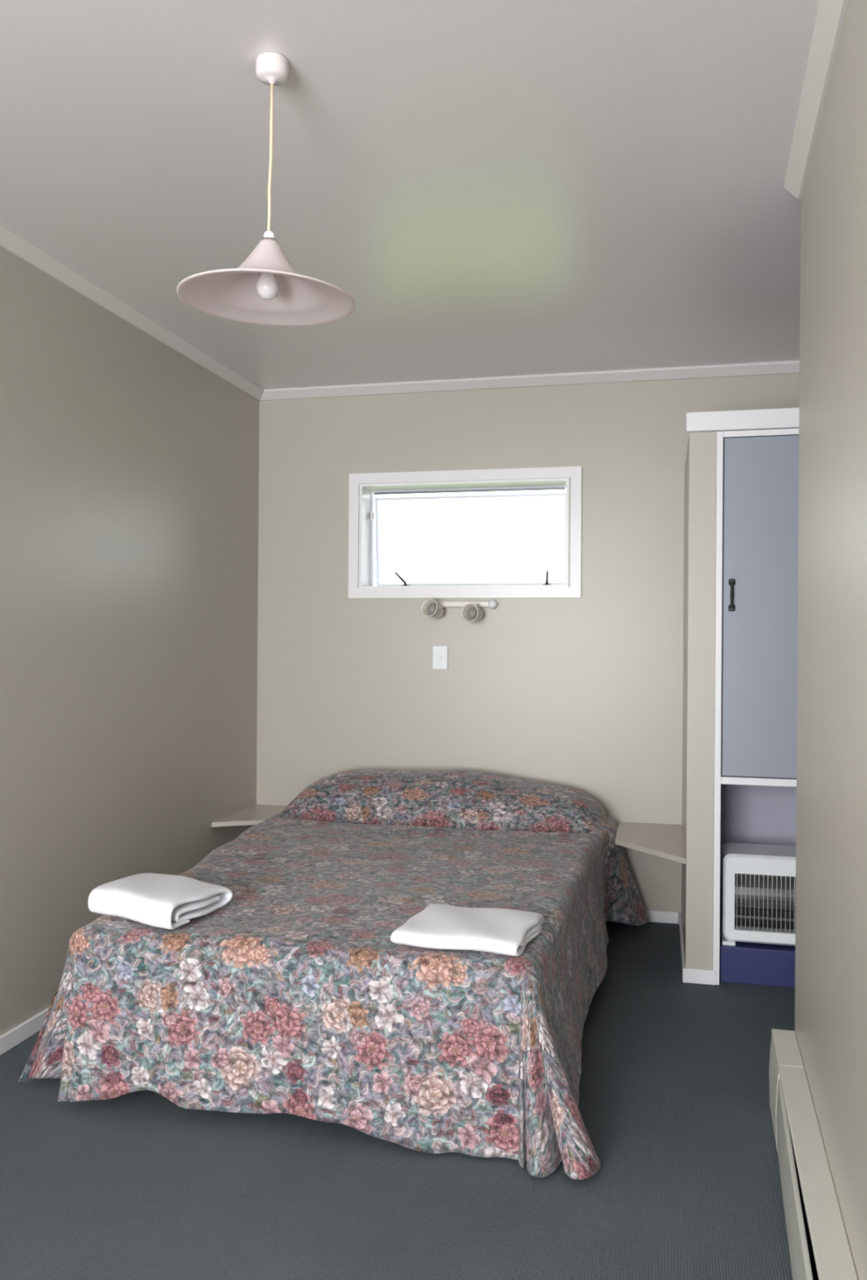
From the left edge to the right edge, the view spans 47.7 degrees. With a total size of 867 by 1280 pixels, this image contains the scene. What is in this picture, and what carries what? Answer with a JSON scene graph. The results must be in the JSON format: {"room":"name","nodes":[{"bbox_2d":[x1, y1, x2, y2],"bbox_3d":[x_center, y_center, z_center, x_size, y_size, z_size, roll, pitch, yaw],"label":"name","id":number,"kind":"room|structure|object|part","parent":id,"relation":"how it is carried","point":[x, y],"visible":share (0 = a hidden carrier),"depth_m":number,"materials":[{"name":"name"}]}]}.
{"room":"hotel room","nodes":[
{"label":"hotel room","id":0,"kind":"room"},
{"bbox_2d":[0,245,259,1035],"bbox_3d":[-1.608,0.011,1.645,0.120,2.400,6.720,0,0,13],"label":"wall","id":1,"kind":"structure","parent":0,"point":[129,468],"depth_m":3.40,"materials":[{"name":"paint"}]},
{"bbox_2d":[0,1006,49,1055],"bbox_3d":[-1.565,1.185,1.577,0.012,0.052,6.369,0,0,13],"label":"baseboard","id":2,"kind":"structure","parent":1,"relation":"attached to","point":[33,1025],"depth_m":2.96,"materials":[{"name":"white paint"}]},
{"bbox_2d":[0,222,264,399],"bbox_3d":[-1.532,-1.168,1.578,0.042,0.042,6.381,0,0,13],"label":"trim","id":3,"kind":"structure","parent":1,"relation":"attached to","point":[11,241],"depth_m":3.40,"materials":[{"name":"paint"}]},
{"bbox_2d":[211,804,286,826],"bbox_3d":[-0.792,0.797,4.433,0.223,0.020,0.481,0,0,13],"label":"shelf","id":4,"kind":"object","parent":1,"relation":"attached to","point":[255,814],"visible":0.64,"depth_m":4.38,"materials":[{"name":"paint"}]},
{"bbox_2d":[0,921,795,1279],"bbox_3d":[0.076,1.273,1.254,3.600,0.100,6.720,0,0,13],"label":"floor","id":5,"kind":"structure","parent":0,"point":[673,1105],"depth_m":2.21,"materials":[{"name":"carpet"}]},
{"bbox_2d":[18,768,648,1179],"bbox_3d":[-0.125,0.893,3.425,1.711,0.634,2.222,0,0,13],"label":"bedspread","id":6,"kind":"object","parent":5,"relation":"on","point":[295,995],"visible":0.9,"depth_m":2.49,"materials":[{"name":"multicoloured fabric"}]},
{"bbox_2d":[88,872,232,929],"bbox_3d":[-0.757,0.709,2.725,0.374,0.077,0.282,0,0,33],"label":"folded towel","id":7,"kind":"object","parent":6,"relation":"on","point":[166,901],"visible":1,"depth_m":2.63,"materials":[{"name":"white fabric"}]},
{"bbox_2d":[390,903,543,955],"bbox_3d":[0.092,0.731,2.491,0.336,0.049,0.282,0,0,15],"label":"folded towel","id":8,"kind":"object","parent":6,"relation":"on","point":[505,931],"visible":1,"depth_m":2.42,"materials":[{"name":"white fabric"}]},
{"bbox_2d":[686,407,799,987],"bbox_3d":[1.613,0.212,3.727,1.296,2.040,0.767,0,0,13],"label":"tall cabinet","id":9,"kind":"object","parent":5,"relation":"on","point":[757,527],"visible":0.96,"depth_m":3.48,"materials":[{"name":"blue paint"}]},
{"bbox_3d":[1.057,-0.160,3.476,0.022,0.114,0.026,0,0,13],"label":"handle","id":10,"kind":"part","parent":9,"relation":"part of","materials":[{"name":"black metal"}]},
{"bbox_2d":[720,842,795,946],"bbox_3d":[1.299,0.938,3.589,0.476,0.328,0.219,0,0,13],"label":"heater","id":11,"kind":"object","parent":9,"relation":"on","point":[757,882],"visible":0.44,"depth_m":3.54,"materials":[{"name":"white plastic"}]},
{"bbox_2d":[734,906,795,927],"bbox_3d":[1.291,1.009,3.554,0.394,0.071,0.080,0,0,13],"label":"grille","id":12,"kind":"object","parent":11,"relation":"on","point":[753,916],"depth_m":3.55,"materials":[{"name":"metal"}]},
{"bbox_3d":[1.280,-0.116,3.447,0.504,1.204,0.018,0,0,13],"label":"door","id":13,"kind":"part","parent":9,"relation":"part of","materials":[{"name":"blue paint"}]},
{"bbox_2d":[0,0,819,389],"bbox_3d":[0.093,-1.227,1.252,3.600,0.100,6.720,0,0,13],"label":"ceiling","id":14,"kind":"structure","parent":0,"point":[495,188],"depth_m":2.46,"materials":[{"name":"paint"}]},
{"bbox_2d":[176,51,355,327],"bbox_3d":[-0.337,-0.932,2.000,0.359,0.496,0.359,0,0,13],"label":"pendant lamp","id":15,"kind":"object","parent":14,"relation":"hanging from","point":[266,289],"visible":1,"depth_m":2.02,"materials":[{"name":"plastic"}]},
{"bbox_3d":[-0.338,-0.750,2.001,0.359,0.131,0.359,0,0,13],"label":"lamp shade","id":16,"kind":"part","parent":15,"relation":"part of","materials":[{"name":"plastic"}]},
{"bbox_3d":[-0.338,-0.723,2.000,0.047,0.056,0.047,0,0,13],"label":"light bulb","id":17,"kind":"part","parent":15,"relation":"part of","materials":[{"name":"white glass"}]},
{"bbox_3d":[-0.333,-0.976,2.000,0.013,0.322,0.007,0,0,13],"label":"cord","id":18,"kind":"part","parent":15,"relation":"part of","materials":[{"name":"plastic"}]},
{"bbox_2d":[256,373,799,915],"bbox_3d":[0.825,0.026,4.398,3.378,2.400,0.180,0,0,13],"label":"wall","id":19,"kind":"structure","parent":0,"point":[584,693],"depth_m":4.42,"materials":[{"name":"paint"}]},
{"bbox_2d":[432,645,448,670],"bbox_3d":[0.030,0.081,4.483,0.072,0.110,0.013,0,0,13],"label":"light switch","id":20,"kind":"object","parent":19,"relation":"attached to","point":[440,653],"visible":1,"depth_m":4.48,"materials":[{"name":"white plastic"}]},
{"bbox_2d":[421,598,497,622],"bbox_3d":[0.108,-0.132,4.401,0.343,0.106,0.139,0,0,13],"label":"wall lamp","id":21,"kind":"object","parent":19,"relation":"attached to","point":[471,611],"visible":1,"depth_m":4.39,"materials":[{"name":"metal"}]},
{"bbox_3d":[-0.004,-0.140,4.405,0.049,0.049,0.057,0,0,13],"label":"reflector bulb","id":22,"kind":"part","parent":21,"relation":"part of","materials":[{"name":"white glass"}]},
{"bbox_3d":[0.173,-0.119,4.363,0.049,0.050,0.055,0,0,13],"label":"reflector bulb","id":23,"kind":"part","parent":21,"relation":"part of","materials":[{"name":"white glass"}]},
{"bbox_2d":[348,466,582,598],"bbox_3d":[0.152,-0.481,4.554,1.075,0.580,0.215,0,0,13],"label":"window","id":24,"kind":"structure","parent":19,"relation":"in","point":[362,487],"depth_m":4.52,"materials":[{"name":"white paint"}]},
{"bbox_3d":[0.163,-0.480,4.621,0.946,0.464,0.025,0,0,13],"label":"frame","id":25,"kind":"part","parent":24,"relation":"part of","materials":[{"name":"metal"}]},
{"bbox_3d":[0.171,-0.469,4.633,0.920,0.424,0.053,0,0,13],"label":"sash","id":26,"kind":"part","parent":24,"relation":"part of","materials":[{"name":"glass"}]},
{"bbox_2d":[258,360,799,400],"bbox_3d":[0.759,-1.153,4.301,3.278,0.042,0.042,0,0,13],"label":"trim","id":27,"kind":"structure","parent":19,"relation":"attached to","point":[787,366],"depth_m":4.36,"materials":[{"name":"paint"}]},
{"bbox_2d":[645,909,678,924],"bbox_3d":[0.104,1.196,4.465,1.961,0.050,0.012,0,0,13],"label":"baseboard","id":28,"kind":"structure","parent":19,"relation":"attached to","point":[654,916],"depth_m":4.25,"materials":[{"name":"white paint"}]},
{"bbox_2d":[680,431,715,970],"bbox_3d":[1.040,0.242,3.873,0.093,1.972,0.746,0,0,13],"label":"wall partition","id":29,"kind":"structure","parent":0,"point":[700,468],"depth_m":3.51,"materials":[{"name":"paint"}]},
{"bbox_2d":[614,822,685,863],"bbox_3d":[0.869,0.809,3.946,0.267,0.020,0.681,0,0,13],"label":"shelf","id":30,"kind":"object","parent":29,"relation":"attached to","point":[665,841],"visible":0.86,"depth_m":3.94,"materials":[{"name":"paint"}]},
{"bbox_2d":[678,911,685,974],"bbox_3d":[0.984,1.202,3.885,0.010,0.050,0.746,0,0,13],"label":"baseboard","id":31,"kind":"structure","parent":29,"relation":"attached to","point":[682,946],"depth_m":3.84,"materials":[{"name":"white paint"}]},
{"bbox_2d":[682,968,715,985],"bbox_3d":[0.950,1.202,3.505,0.115,0.050,0.010,0,0,13],"label":"baseboard","id":32,"kind":"structure","parent":29,"relation":"attached to","point":[689,975],"depth_m":3.50,"materials":[{"name":"white paint"}]},
{"bbox_2d":[794,0,866,1279],"bbox_3d":[0.896,0.029,0.137,1.316,2.400,4.671,0,0,13],"label":"wall","id":33,"kind":"structure","parent":0,"point":[830,1012],"depth_m":1.83,"materials":[{"name":"paint"}]},
{"bbox_2d":[768,1028,857,1279],"bbox_3d":[0.567,1.106,1.333,0.082,0.216,2.458,0,0,15],"label":"baseboard heater","id":34,"kind":"object","parent":33,"relation":"attached to","point":[819,1247],"visible":1,"depth_m":1.88,"materials":[{"name":"metal"}]},
{"bbox_3d":[0.533,1.115,1.321,0.021,0.178,2.038,0,0,16],"label":"panel","id":35,"kind":"part","parent":34,"relation":"part of","materials":[{"name":"metal"}]},
{"bbox_2d":[783,0,848,199],"bbox_3d":[0.319,-1.154,0.267,0.042,0.042,4.665,0,0,15],"label":"trim","id":36,"kind":"structure","parent":33,"relation":"attached to","point":[830,14],"depth_m":2.04,"materials":[{"name":"paint"}]}
]}

